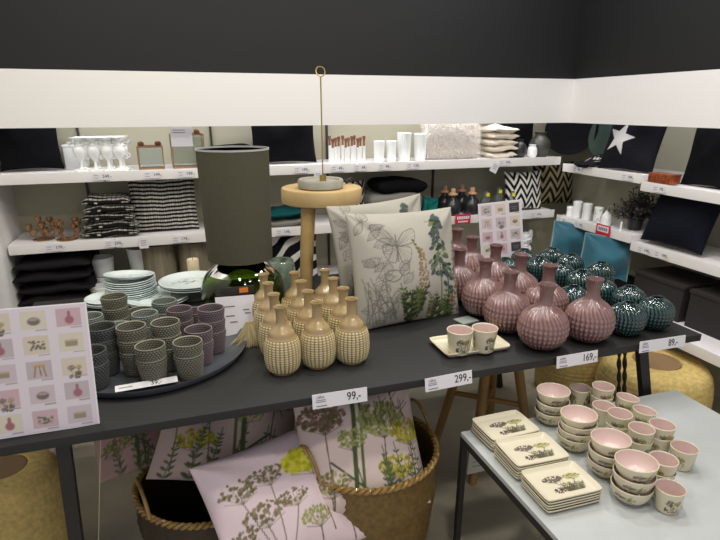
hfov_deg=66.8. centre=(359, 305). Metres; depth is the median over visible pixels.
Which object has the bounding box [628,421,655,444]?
cup
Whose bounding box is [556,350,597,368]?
price card
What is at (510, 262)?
round vase
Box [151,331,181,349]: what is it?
woven pot
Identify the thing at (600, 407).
cup
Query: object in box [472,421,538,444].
square plate
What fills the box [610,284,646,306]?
round vase
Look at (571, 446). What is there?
soup bowl
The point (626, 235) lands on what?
wall shelf
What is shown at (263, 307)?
bottle vase
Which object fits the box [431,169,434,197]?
trim
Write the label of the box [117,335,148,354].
woven pot
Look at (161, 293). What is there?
dinner plate
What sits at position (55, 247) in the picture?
price label
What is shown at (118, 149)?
candleholder
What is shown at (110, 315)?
woven pot
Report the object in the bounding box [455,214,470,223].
sign
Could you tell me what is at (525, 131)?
cushion
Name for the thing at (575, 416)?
soup bowl
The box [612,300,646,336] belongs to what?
round vase
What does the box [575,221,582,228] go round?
price label
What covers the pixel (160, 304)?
woven pot
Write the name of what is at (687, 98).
light panel
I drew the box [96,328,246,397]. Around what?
round platter
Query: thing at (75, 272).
cushion
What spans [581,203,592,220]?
candle
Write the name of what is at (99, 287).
pot
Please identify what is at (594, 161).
folded throw
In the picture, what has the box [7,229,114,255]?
wall shelf
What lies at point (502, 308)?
ribbed vase
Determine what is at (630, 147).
cushion
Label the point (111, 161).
candleholder
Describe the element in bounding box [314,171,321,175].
tag
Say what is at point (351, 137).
candlestick
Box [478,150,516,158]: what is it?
cushion
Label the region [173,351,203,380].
woven pot
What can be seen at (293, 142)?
cushion
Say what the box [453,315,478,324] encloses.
coaster
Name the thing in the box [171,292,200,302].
box
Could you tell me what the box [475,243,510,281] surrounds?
ribbed vase
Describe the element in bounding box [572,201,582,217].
candle
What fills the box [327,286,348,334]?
bottle vase
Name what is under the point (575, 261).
round vase
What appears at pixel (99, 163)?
candleholder
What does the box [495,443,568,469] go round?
square plate
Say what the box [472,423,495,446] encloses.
square plate
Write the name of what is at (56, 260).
cushion
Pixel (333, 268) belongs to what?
wall shelf
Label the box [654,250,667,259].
price label
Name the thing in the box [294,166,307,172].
price label
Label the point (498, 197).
glass vase
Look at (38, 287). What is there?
cushion
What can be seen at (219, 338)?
woven pot
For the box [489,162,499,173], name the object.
tag
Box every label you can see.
[45,244,64,251]
[92,173,111,179]
[105,240,122,247]
[144,171,160,178]
[173,236,187,242]
[177,170,192,176]
[220,285,254,295]
[276,229,289,235]
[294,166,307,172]
[331,165,343,171]
[355,164,366,170]
[379,164,390,169]
[407,163,418,168]
[499,160,509,165]
[531,212,540,217]
[573,166,581,172]
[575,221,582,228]
[622,173,632,180]
[638,246,649,254]
[653,185,665,192]
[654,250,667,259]
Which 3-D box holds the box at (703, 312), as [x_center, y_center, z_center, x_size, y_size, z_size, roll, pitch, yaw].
[1.817,0.054,2.637,0.270,0.214,0.330,-6,21,-17]
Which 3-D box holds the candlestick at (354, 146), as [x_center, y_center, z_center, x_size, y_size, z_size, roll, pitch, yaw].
[-0.032,-0.919,3.187,0.026,0.147,0.026,-6,21,-17]
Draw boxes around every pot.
[87,311,103,323]
[89,321,116,342]
[90,283,105,293]
[91,254,113,277]
[91,337,117,353]
[91,344,107,366]
[94,358,109,390]
[96,277,105,283]
[100,292,127,309]
[101,305,128,320]
[104,315,130,321]
[107,348,120,375]
[114,320,125,324]
[115,320,146,342]
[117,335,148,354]
[118,351,139,376]
[126,247,143,269]
[129,306,151,320]
[131,308,158,326]
[134,339,165,362]
[135,355,167,380]
[146,327,151,338]
[150,316,180,337]
[151,296,176,313]
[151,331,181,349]
[166,304,192,322]
[166,349,176,371]
[172,335,202,357]
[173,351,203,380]
[180,317,193,335]
[183,323,212,343]
[192,306,198,323]
[197,303,224,322]
[198,317,225,333]
[202,338,213,365]
[212,328,225,354]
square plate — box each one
[471,427,494,450]
[472,410,538,441]
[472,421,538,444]
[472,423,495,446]
[472,426,495,448]
[494,450,521,476]
[494,452,520,479]
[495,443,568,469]
[495,447,520,474]
[496,432,568,467]
[496,447,568,471]
[521,460,601,502]
[521,473,601,504]
[521,476,600,507]
[521,480,600,510]
[521,482,600,512]
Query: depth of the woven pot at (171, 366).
1.62 m
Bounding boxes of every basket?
[131,467,218,539]
[299,398,439,539]
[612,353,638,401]
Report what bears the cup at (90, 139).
on the candleholder at (93, 150)
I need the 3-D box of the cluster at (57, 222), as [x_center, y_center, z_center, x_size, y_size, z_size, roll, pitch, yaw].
[-1.491,-0.392,2.784,0.132,0.106,0.100,-6,21,-17]
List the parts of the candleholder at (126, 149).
stem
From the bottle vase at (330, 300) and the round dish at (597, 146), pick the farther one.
the round dish at (597, 146)
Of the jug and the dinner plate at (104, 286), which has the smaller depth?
the dinner plate at (104, 286)
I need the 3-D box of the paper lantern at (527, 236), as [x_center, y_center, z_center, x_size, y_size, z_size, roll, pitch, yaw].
[1.109,-0.414,3.708,0.111,0.210,0.109,7,21,18]
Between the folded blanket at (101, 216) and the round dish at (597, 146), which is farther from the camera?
the round dish at (597, 146)
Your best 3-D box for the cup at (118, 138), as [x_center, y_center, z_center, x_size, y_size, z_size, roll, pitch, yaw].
[-1.203,-0.817,2.709,0.075,0.044,0.075,-6,21,-17]
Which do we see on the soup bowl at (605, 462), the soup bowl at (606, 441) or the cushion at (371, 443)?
the soup bowl at (606, 441)
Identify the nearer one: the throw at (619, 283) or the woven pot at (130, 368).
the woven pot at (130, 368)
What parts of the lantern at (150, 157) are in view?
glass pane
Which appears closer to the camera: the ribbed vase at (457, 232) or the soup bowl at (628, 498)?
the soup bowl at (628, 498)
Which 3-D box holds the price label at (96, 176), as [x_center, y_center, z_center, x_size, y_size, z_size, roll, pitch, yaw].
[-1.265,-0.635,2.680,0.084,0.034,0.002,-6,21,-17]
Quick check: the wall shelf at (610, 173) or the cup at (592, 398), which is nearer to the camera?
the cup at (592, 398)
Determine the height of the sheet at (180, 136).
0.100 m
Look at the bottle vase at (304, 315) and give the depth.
1.72 m
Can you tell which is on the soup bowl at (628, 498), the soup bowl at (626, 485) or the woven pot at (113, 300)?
the soup bowl at (626, 485)
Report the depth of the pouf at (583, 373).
2.89 m
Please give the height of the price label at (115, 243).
0.034 m
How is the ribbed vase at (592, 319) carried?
on the display table at (401, 356)
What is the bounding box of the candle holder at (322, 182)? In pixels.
[298,66,342,190]
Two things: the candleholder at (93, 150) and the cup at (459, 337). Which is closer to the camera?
the cup at (459, 337)
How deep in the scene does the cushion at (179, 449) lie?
1.78 m
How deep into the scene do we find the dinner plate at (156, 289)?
2.23 m
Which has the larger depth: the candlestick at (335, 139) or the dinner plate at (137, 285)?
the candlestick at (335, 139)
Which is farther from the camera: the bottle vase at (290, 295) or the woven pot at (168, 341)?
the bottle vase at (290, 295)
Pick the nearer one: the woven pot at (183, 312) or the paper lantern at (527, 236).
the woven pot at (183, 312)
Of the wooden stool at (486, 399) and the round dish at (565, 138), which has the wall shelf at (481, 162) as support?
the round dish at (565, 138)
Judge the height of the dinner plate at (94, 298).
0.020 m
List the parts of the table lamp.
lamp shade, glass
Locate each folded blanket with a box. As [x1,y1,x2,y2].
[80,192,130,205]
[80,211,135,221]
[80,227,139,237]
[83,201,134,212]
[83,219,139,230]
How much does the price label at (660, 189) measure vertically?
0.034 m
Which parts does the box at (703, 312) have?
box lid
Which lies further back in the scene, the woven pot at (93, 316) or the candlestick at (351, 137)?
the candlestick at (351, 137)
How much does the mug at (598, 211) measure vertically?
0.098 m
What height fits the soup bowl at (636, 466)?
0.052 m
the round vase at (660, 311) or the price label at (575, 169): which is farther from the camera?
the price label at (575, 169)
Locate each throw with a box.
[271,205,300,218]
[271,215,300,226]
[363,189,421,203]
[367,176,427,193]
[574,154,602,167]
[614,274,634,287]
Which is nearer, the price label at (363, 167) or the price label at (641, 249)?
the price label at (641, 249)
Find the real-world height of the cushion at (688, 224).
0.323 m
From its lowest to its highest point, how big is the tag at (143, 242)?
0.055 m
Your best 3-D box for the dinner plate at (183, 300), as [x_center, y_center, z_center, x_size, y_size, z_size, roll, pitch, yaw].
[-0.826,-0.029,2.240,0.260,0.020,0.260,7,21,19]
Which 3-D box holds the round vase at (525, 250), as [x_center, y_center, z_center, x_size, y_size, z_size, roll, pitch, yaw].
[0.781,-0.215,2.607,0.125,0.120,0.125,-3,20,-9]
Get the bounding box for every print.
[224,306,250,322]
[457,216,468,222]
[597,225,608,232]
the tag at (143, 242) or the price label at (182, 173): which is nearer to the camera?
the price label at (182, 173)
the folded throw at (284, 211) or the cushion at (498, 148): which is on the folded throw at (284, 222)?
the folded throw at (284, 211)
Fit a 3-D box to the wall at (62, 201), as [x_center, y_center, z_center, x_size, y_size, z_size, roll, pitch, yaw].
[-0.129,-1.211,3.327,3.630,3.000,0.100,-6,21,-17]
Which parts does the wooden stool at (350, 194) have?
leg, seat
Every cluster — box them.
[25,216,54,241]
[53,217,80,241]
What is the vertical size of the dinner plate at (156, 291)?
0.020 m
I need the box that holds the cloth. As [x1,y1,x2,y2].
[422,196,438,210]
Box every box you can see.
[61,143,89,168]
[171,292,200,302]
[634,266,719,321]
[647,172,681,184]
[684,285,719,339]
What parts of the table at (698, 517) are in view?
leg, frame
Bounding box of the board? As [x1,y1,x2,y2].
[478,199,523,257]
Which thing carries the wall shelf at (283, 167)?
attached to the wall at (62, 201)
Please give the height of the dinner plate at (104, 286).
0.020 m
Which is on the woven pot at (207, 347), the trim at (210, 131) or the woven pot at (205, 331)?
the woven pot at (205, 331)
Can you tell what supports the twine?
hanging from the display table at (401, 356)
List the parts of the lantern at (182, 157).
glass pane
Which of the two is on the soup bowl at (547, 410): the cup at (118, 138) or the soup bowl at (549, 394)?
the soup bowl at (549, 394)
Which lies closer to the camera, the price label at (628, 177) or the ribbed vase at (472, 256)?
the ribbed vase at (472, 256)
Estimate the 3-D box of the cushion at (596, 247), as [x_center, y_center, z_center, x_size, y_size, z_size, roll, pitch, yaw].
[1.428,-0.283,3.175,0.297,0.255,0.150,6,21,17]
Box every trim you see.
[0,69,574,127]
[76,128,99,254]
[209,126,212,145]
[325,125,330,264]
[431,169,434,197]
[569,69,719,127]
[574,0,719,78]
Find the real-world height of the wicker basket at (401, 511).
0.531 m
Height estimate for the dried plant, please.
0.249 m
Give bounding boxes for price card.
[312,387,366,409]
[425,370,471,391]
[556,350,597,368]
[639,335,685,352]
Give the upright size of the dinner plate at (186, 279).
0.020 m
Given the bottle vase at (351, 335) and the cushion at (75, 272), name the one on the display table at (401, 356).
the bottle vase at (351, 335)
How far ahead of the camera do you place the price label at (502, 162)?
3.35 m
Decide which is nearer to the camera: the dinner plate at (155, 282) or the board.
the dinner plate at (155, 282)
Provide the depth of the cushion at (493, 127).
3.37 m
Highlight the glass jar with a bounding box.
[269,257,294,291]
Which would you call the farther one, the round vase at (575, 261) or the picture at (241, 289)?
the round vase at (575, 261)
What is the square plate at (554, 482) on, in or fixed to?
on the square plate at (532, 487)
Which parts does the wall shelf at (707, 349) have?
label rail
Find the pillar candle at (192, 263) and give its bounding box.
[187,257,199,270]
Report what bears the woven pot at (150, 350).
on the woven pot at (150, 371)
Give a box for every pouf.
[0,449,67,539]
[534,357,601,400]
[594,349,713,408]
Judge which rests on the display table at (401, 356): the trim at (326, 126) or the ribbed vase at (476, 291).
the ribbed vase at (476, 291)
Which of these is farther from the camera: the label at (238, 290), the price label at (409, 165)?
the price label at (409, 165)
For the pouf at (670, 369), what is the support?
on the floor
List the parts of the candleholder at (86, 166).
stem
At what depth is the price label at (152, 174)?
2.75 m
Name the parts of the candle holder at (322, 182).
rod, dish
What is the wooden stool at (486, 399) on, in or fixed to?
on the floor
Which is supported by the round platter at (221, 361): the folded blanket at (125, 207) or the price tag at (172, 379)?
the price tag at (172, 379)
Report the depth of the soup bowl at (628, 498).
1.37 m
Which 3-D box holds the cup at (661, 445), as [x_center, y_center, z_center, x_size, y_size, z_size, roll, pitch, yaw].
[0.866,0.399,1.585,0.070,0.066,0.070,-10,22,-26]
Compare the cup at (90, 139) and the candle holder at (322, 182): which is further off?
the cup at (90, 139)
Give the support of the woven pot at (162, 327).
on the woven pot at (168, 341)
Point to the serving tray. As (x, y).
(441, 342)
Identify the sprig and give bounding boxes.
[343,176,354,183]
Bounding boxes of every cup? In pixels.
[69,137,83,145]
[83,137,97,145]
[98,137,110,145]
[110,136,124,145]
[319,175,325,180]
[447,325,473,355]
[472,323,497,353]
[569,382,591,405]
[590,391,613,408]
[592,381,614,399]
[592,400,615,427]
[605,418,627,433]
[607,407,632,428]
[615,392,639,411]
[627,433,653,453]
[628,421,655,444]
[632,404,657,423]
[649,418,676,440]
[649,450,679,476]
[650,436,673,451]
[654,471,676,486]
[654,478,686,514]
[669,440,698,471]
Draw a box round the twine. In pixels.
[98,440,100,539]
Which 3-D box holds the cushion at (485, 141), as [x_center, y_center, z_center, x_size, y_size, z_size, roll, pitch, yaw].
[0.866,-1.044,3.476,0.190,0.055,0.240,-6,21,-17]
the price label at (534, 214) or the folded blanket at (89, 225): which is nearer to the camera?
the folded blanket at (89, 225)
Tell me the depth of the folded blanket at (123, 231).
2.83 m
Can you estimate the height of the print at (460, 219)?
0.038 m
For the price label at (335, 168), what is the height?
0.034 m
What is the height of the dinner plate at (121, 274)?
0.042 m
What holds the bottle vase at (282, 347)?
on the display table at (401, 356)
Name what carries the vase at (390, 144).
on the wall shelf at (481, 162)
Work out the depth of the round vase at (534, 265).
2.43 m
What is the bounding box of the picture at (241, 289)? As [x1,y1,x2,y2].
[239,287,247,292]
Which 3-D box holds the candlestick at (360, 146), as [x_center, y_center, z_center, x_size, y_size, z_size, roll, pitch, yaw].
[0.002,-0.917,3.200,0.026,0.135,0.026,-6,21,-17]
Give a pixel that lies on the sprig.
(349, 179)
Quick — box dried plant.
[605,186,658,230]
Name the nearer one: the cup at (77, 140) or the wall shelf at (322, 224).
the cup at (77, 140)
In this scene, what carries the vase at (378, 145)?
on the wall shelf at (481, 162)
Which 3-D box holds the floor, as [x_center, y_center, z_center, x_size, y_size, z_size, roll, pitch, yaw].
[0.475,0.970,1.867,5.600,0.100,5.000,-6,21,-17]
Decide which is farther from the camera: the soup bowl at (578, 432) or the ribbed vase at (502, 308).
the ribbed vase at (502, 308)
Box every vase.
[252,272,279,316]
[254,281,279,336]
[258,292,291,354]
[264,304,300,375]
[281,271,299,313]
[286,279,306,327]
[292,289,323,339]
[300,300,335,369]
[313,268,329,300]
[322,276,338,321]
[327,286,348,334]
[334,296,369,364]
[374,141,384,161]
[386,140,396,161]
[397,132,410,160]
[414,133,426,160]
[452,228,466,254]
[453,247,476,302]
[461,257,502,317]
[465,235,483,271]
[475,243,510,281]
[480,190,491,203]
[483,269,529,333]
[493,187,503,201]
[499,252,537,294]
[501,257,514,268]
[508,191,515,200]
[511,248,535,260]
[512,139,526,157]
[516,281,569,350]
[524,263,569,312]
[527,256,551,282]
[528,132,550,156]
[539,247,563,262]
[555,262,574,287]
[557,253,584,269]
[563,284,585,302]
[565,269,594,288]
[565,276,615,342]
[584,277,617,305]
[586,261,615,282]
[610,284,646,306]
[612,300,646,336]
[639,295,675,330]
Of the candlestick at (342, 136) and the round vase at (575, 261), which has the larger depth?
the candlestick at (342, 136)
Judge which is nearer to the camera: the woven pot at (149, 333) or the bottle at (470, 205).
the woven pot at (149, 333)
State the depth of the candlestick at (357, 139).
3.10 m
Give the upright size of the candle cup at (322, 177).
0.024 m
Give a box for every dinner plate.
[83,298,128,307]
[84,291,129,304]
[103,270,154,279]
[103,282,153,291]
[104,273,154,285]
[104,276,155,287]
[104,278,155,289]
[106,284,156,295]
[106,286,156,297]
[107,281,156,293]
[127,286,186,305]
[128,297,188,306]
[129,289,156,298]
[134,290,157,299]
[158,271,206,288]
[160,286,200,292]
[161,286,200,290]
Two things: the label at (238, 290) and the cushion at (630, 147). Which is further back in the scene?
the cushion at (630, 147)
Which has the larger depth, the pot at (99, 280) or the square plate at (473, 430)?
the pot at (99, 280)
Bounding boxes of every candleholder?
[66,137,89,171]
[70,136,92,168]
[80,137,103,171]
[84,136,105,168]
[94,137,115,170]
[99,136,117,167]
[107,136,128,170]
[111,136,131,168]
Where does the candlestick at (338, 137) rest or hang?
on the wall shelf at (283, 167)
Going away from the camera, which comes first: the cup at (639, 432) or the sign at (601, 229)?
the cup at (639, 432)
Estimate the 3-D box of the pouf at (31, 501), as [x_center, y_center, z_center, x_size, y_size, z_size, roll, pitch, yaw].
[-1.141,0.715,1.819,0.333,0.428,0.333,7,21,20]
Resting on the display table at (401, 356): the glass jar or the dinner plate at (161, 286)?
the glass jar
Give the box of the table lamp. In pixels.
[195,146,284,303]
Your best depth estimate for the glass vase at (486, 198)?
3.47 m
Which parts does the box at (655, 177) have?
box lid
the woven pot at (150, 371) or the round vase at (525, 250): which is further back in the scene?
the round vase at (525, 250)
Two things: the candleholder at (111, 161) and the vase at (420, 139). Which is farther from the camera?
the vase at (420, 139)
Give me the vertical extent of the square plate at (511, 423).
0.015 m
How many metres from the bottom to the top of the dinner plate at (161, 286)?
0.020 m
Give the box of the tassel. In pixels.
[230,321,258,346]
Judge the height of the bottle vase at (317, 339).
0.206 m
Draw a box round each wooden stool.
[281,183,361,288]
[434,370,528,484]
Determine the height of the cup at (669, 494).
0.066 m
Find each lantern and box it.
[136,141,164,169]
[169,129,204,168]
[523,230,532,249]
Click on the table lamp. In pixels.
(234, 181)
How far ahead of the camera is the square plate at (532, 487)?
1.36 m
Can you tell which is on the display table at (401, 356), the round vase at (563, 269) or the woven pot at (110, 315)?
the round vase at (563, 269)
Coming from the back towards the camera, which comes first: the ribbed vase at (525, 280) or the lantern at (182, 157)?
the lantern at (182, 157)
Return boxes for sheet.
[170,127,192,146]
[467,453,484,474]
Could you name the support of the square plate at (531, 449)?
on the square plate at (499, 449)
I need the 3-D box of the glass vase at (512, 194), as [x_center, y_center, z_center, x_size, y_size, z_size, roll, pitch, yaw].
[0.979,-0.675,3.521,0.052,0.132,0.052,-6,21,-17]
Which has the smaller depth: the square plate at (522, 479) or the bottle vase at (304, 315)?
the square plate at (522, 479)
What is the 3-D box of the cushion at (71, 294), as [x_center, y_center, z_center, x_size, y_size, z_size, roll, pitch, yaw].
[-1.603,-0.068,2.929,0.360,0.082,0.300,-6,21,-17]
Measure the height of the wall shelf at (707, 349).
0.050 m
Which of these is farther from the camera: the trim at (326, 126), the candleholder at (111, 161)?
the trim at (326, 126)
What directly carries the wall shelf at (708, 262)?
attached to the wall at (674, 152)
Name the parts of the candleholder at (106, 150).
stem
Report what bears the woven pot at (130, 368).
on the round platter at (221, 361)
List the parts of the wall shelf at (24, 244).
label rail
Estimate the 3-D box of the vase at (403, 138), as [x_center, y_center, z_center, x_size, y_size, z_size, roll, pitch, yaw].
[0.260,-0.939,3.227,0.082,0.163,0.083,2,20,5]
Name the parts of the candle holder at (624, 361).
twisted handle, twisted handle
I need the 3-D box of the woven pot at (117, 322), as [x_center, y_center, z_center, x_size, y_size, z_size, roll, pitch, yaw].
[-0.790,0.098,1.796,0.087,0.078,0.087,3,20,8]
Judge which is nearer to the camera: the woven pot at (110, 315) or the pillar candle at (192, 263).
the woven pot at (110, 315)
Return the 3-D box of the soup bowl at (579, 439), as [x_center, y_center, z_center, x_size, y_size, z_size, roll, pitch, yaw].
[0.634,0.377,1.605,0.102,0.049,0.102,-7,21,-18]
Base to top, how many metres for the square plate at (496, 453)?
0.015 m
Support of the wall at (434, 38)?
attached to the wall at (62, 201)
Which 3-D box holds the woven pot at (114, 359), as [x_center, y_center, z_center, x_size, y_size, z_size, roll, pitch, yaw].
[-0.751,0.163,1.617,0.087,0.078,0.087,7,21,20]
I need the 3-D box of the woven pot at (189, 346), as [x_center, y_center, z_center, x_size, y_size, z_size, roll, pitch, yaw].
[-0.497,0.136,1.583,0.087,0.078,0.087,-12,23,-29]
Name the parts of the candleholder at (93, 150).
stem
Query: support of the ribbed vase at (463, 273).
on the display table at (401, 356)
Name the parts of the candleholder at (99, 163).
stem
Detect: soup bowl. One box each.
[535,403,559,425]
[536,383,570,406]
[536,396,569,416]
[557,428,588,451]
[558,421,590,442]
[560,405,597,429]
[560,416,597,435]
[587,451,612,478]
[588,440,614,468]
[590,428,631,457]
[610,474,654,505]
[613,463,656,493]
[614,449,659,482]
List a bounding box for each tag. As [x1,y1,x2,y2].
[115,376,177,392]
[138,238,148,248]
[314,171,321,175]
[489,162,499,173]
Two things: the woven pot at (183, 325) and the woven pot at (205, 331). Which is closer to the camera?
the woven pot at (205, 331)
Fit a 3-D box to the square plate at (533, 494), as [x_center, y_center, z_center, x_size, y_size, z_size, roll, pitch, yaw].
[0.520,0.477,1.421,0.165,0.015,0.126,-6,21,-16]
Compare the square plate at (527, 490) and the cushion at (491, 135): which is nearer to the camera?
the square plate at (527, 490)
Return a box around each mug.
[566,206,572,216]
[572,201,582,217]
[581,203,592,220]
[593,206,603,223]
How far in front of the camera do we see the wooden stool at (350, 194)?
2.19 m
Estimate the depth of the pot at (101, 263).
2.95 m
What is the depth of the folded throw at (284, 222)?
3.09 m
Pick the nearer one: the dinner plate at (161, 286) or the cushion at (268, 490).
the cushion at (268, 490)
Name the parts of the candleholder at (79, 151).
stem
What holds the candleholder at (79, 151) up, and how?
on the wall shelf at (25, 176)
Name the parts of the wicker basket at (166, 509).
handle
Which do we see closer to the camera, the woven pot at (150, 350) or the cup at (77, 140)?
the woven pot at (150, 350)
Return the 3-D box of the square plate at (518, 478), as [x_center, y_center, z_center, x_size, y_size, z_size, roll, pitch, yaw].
[0.480,0.440,1.546,0.165,0.015,0.126,-6,21,-16]
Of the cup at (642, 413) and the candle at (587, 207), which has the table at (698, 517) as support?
the cup at (642, 413)
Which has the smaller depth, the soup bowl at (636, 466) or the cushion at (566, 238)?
the soup bowl at (636, 466)
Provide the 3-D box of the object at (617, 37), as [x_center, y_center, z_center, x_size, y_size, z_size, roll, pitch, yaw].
[1.900,-1.573,1.895,0.350,1.340,2.780,-6,21,-17]
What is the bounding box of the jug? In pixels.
[527,144,536,157]
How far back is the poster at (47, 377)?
1.33 m
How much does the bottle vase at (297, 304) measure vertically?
0.206 m
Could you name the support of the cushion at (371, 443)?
in the wicker basket at (401, 511)
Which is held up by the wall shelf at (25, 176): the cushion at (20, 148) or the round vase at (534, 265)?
the cushion at (20, 148)
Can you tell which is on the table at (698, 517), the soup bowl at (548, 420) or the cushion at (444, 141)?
the soup bowl at (548, 420)
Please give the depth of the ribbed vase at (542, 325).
1.74 m
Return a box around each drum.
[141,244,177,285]
[177,242,211,271]
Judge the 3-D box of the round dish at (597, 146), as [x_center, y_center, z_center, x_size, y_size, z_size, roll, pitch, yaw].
[1.560,-1.070,3.364,0.113,0.316,0.331,-13,24,-32]
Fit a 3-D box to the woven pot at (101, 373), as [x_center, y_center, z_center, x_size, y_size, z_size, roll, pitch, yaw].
[-0.747,0.193,1.537,0.087,0.078,0.087,12,23,31]
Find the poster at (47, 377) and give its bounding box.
[0,302,99,438]
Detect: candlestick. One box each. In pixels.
[328,136,330,161]
[331,139,334,163]
[334,138,336,161]
[337,136,340,163]
[341,135,344,161]
[344,138,347,162]
[347,138,350,161]
[350,136,353,162]
[353,135,356,161]
[356,138,359,162]
[359,137,361,161]
[362,136,365,162]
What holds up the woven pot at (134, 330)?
on the woven pot at (124, 348)
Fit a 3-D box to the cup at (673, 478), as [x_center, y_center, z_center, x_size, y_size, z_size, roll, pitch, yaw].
[0.784,0.455,1.432,0.070,0.066,0.070,2,20,5]
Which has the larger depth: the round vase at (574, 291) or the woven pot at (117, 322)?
the round vase at (574, 291)
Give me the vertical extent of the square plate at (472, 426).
0.015 m
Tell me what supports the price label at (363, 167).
attached to the wall shelf at (481, 162)
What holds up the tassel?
on the display table at (401, 356)
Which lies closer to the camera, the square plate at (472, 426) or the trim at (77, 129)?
the square plate at (472, 426)
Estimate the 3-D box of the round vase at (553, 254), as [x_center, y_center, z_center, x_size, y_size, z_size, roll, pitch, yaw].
[0.920,-0.221,2.625,0.125,0.120,0.125,-6,21,-16]
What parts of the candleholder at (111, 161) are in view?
stem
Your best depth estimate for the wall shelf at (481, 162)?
3.29 m
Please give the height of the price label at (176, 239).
0.034 m
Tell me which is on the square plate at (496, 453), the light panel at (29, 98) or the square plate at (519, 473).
the square plate at (519, 473)
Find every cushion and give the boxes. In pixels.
[0,128,64,170]
[12,250,96,270]
[12,264,92,282]
[17,272,97,294]
[17,289,91,305]
[94,430,160,482]
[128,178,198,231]
[146,408,294,480]
[189,428,365,539]
[217,143,250,145]
[251,125,316,161]
[272,234,317,276]
[293,389,430,513]
[326,194,420,296]
[343,180,364,204]
[345,207,458,329]
[421,124,481,159]
[478,124,518,133]
[478,144,518,151]
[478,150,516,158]
[479,131,518,139]
[479,138,518,145]
[491,123,533,153]
[504,170,540,208]
[533,161,574,203]
[550,220,594,256]
[581,232,632,281]
[598,124,667,172]
[641,184,719,254]
[680,128,719,187]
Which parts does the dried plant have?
plant pot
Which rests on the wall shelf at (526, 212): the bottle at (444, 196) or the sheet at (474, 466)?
the bottle at (444, 196)
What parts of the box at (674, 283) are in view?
box lid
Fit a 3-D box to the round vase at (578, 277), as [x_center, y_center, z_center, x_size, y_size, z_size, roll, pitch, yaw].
[0.921,-0.093,2.273,0.125,0.120,0.125,13,24,32]
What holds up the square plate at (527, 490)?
on the table at (698, 517)
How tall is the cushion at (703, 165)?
0.318 m
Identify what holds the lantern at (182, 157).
on the wall shelf at (283, 167)
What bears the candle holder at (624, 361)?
on the floor
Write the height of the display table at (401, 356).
0.754 m
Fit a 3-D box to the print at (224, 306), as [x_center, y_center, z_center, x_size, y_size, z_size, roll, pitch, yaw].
[-0.423,0.027,1.895,0.087,0.059,0.001,-5,9,-14]
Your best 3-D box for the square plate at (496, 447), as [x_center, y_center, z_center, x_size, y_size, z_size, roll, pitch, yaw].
[0.482,0.418,1.538,0.165,0.015,0.126,-6,21,-16]
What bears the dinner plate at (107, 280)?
on the dinner plate at (154, 280)
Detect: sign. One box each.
[215,295,253,335]
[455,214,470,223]
[595,223,610,236]
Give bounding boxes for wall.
[0,0,582,78]
[0,171,25,308]
[12,123,571,271]
[564,127,719,397]
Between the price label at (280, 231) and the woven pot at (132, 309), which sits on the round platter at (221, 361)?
the woven pot at (132, 309)
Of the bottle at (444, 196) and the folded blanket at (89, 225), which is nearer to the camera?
the folded blanket at (89, 225)
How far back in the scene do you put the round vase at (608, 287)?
2.11 m
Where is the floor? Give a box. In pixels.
[48,368,719,539]
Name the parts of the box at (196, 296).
box lid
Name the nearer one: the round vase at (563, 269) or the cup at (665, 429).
the cup at (665, 429)
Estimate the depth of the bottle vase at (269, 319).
1.70 m
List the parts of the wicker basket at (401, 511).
handle, handle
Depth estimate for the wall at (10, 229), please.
2.71 m
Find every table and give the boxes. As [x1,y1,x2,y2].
[0,274,701,539]
[453,390,719,539]
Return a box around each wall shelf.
[0,166,106,184]
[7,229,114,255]
[104,159,356,181]
[115,214,331,247]
[317,264,338,275]
[350,154,560,171]
[451,207,554,223]
[556,212,647,242]
[562,163,683,183]
[630,240,719,277]
[640,180,719,204]
[673,321,719,367]
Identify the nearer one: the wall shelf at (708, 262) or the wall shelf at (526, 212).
the wall shelf at (708, 262)
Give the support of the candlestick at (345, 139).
on the wall shelf at (283, 167)
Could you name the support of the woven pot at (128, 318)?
on the round platter at (221, 361)
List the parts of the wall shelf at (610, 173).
label rail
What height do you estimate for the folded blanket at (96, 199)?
0.065 m
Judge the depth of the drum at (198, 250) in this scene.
3.02 m
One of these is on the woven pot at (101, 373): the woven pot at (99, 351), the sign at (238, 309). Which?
the woven pot at (99, 351)
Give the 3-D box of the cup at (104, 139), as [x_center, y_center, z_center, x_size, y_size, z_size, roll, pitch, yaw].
[-1.255,-0.811,2.692,0.075,0.044,0.075,-6,21,-17]
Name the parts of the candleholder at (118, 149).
stem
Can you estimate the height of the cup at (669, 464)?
0.066 m
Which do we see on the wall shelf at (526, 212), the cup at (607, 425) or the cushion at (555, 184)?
the cushion at (555, 184)
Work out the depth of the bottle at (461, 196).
3.52 m
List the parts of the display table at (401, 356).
leg, leg, leg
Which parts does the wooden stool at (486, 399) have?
leg, leg, leg, leg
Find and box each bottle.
[437,186,449,208]
[444,188,460,215]
[456,185,467,211]
[463,187,479,214]
[600,203,612,225]
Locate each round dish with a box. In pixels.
[545,123,598,154]
[588,124,612,155]
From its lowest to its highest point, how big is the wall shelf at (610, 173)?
0.050 m
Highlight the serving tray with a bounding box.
[430,335,509,357]
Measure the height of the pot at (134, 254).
0.125 m
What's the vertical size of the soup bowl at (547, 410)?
0.049 m

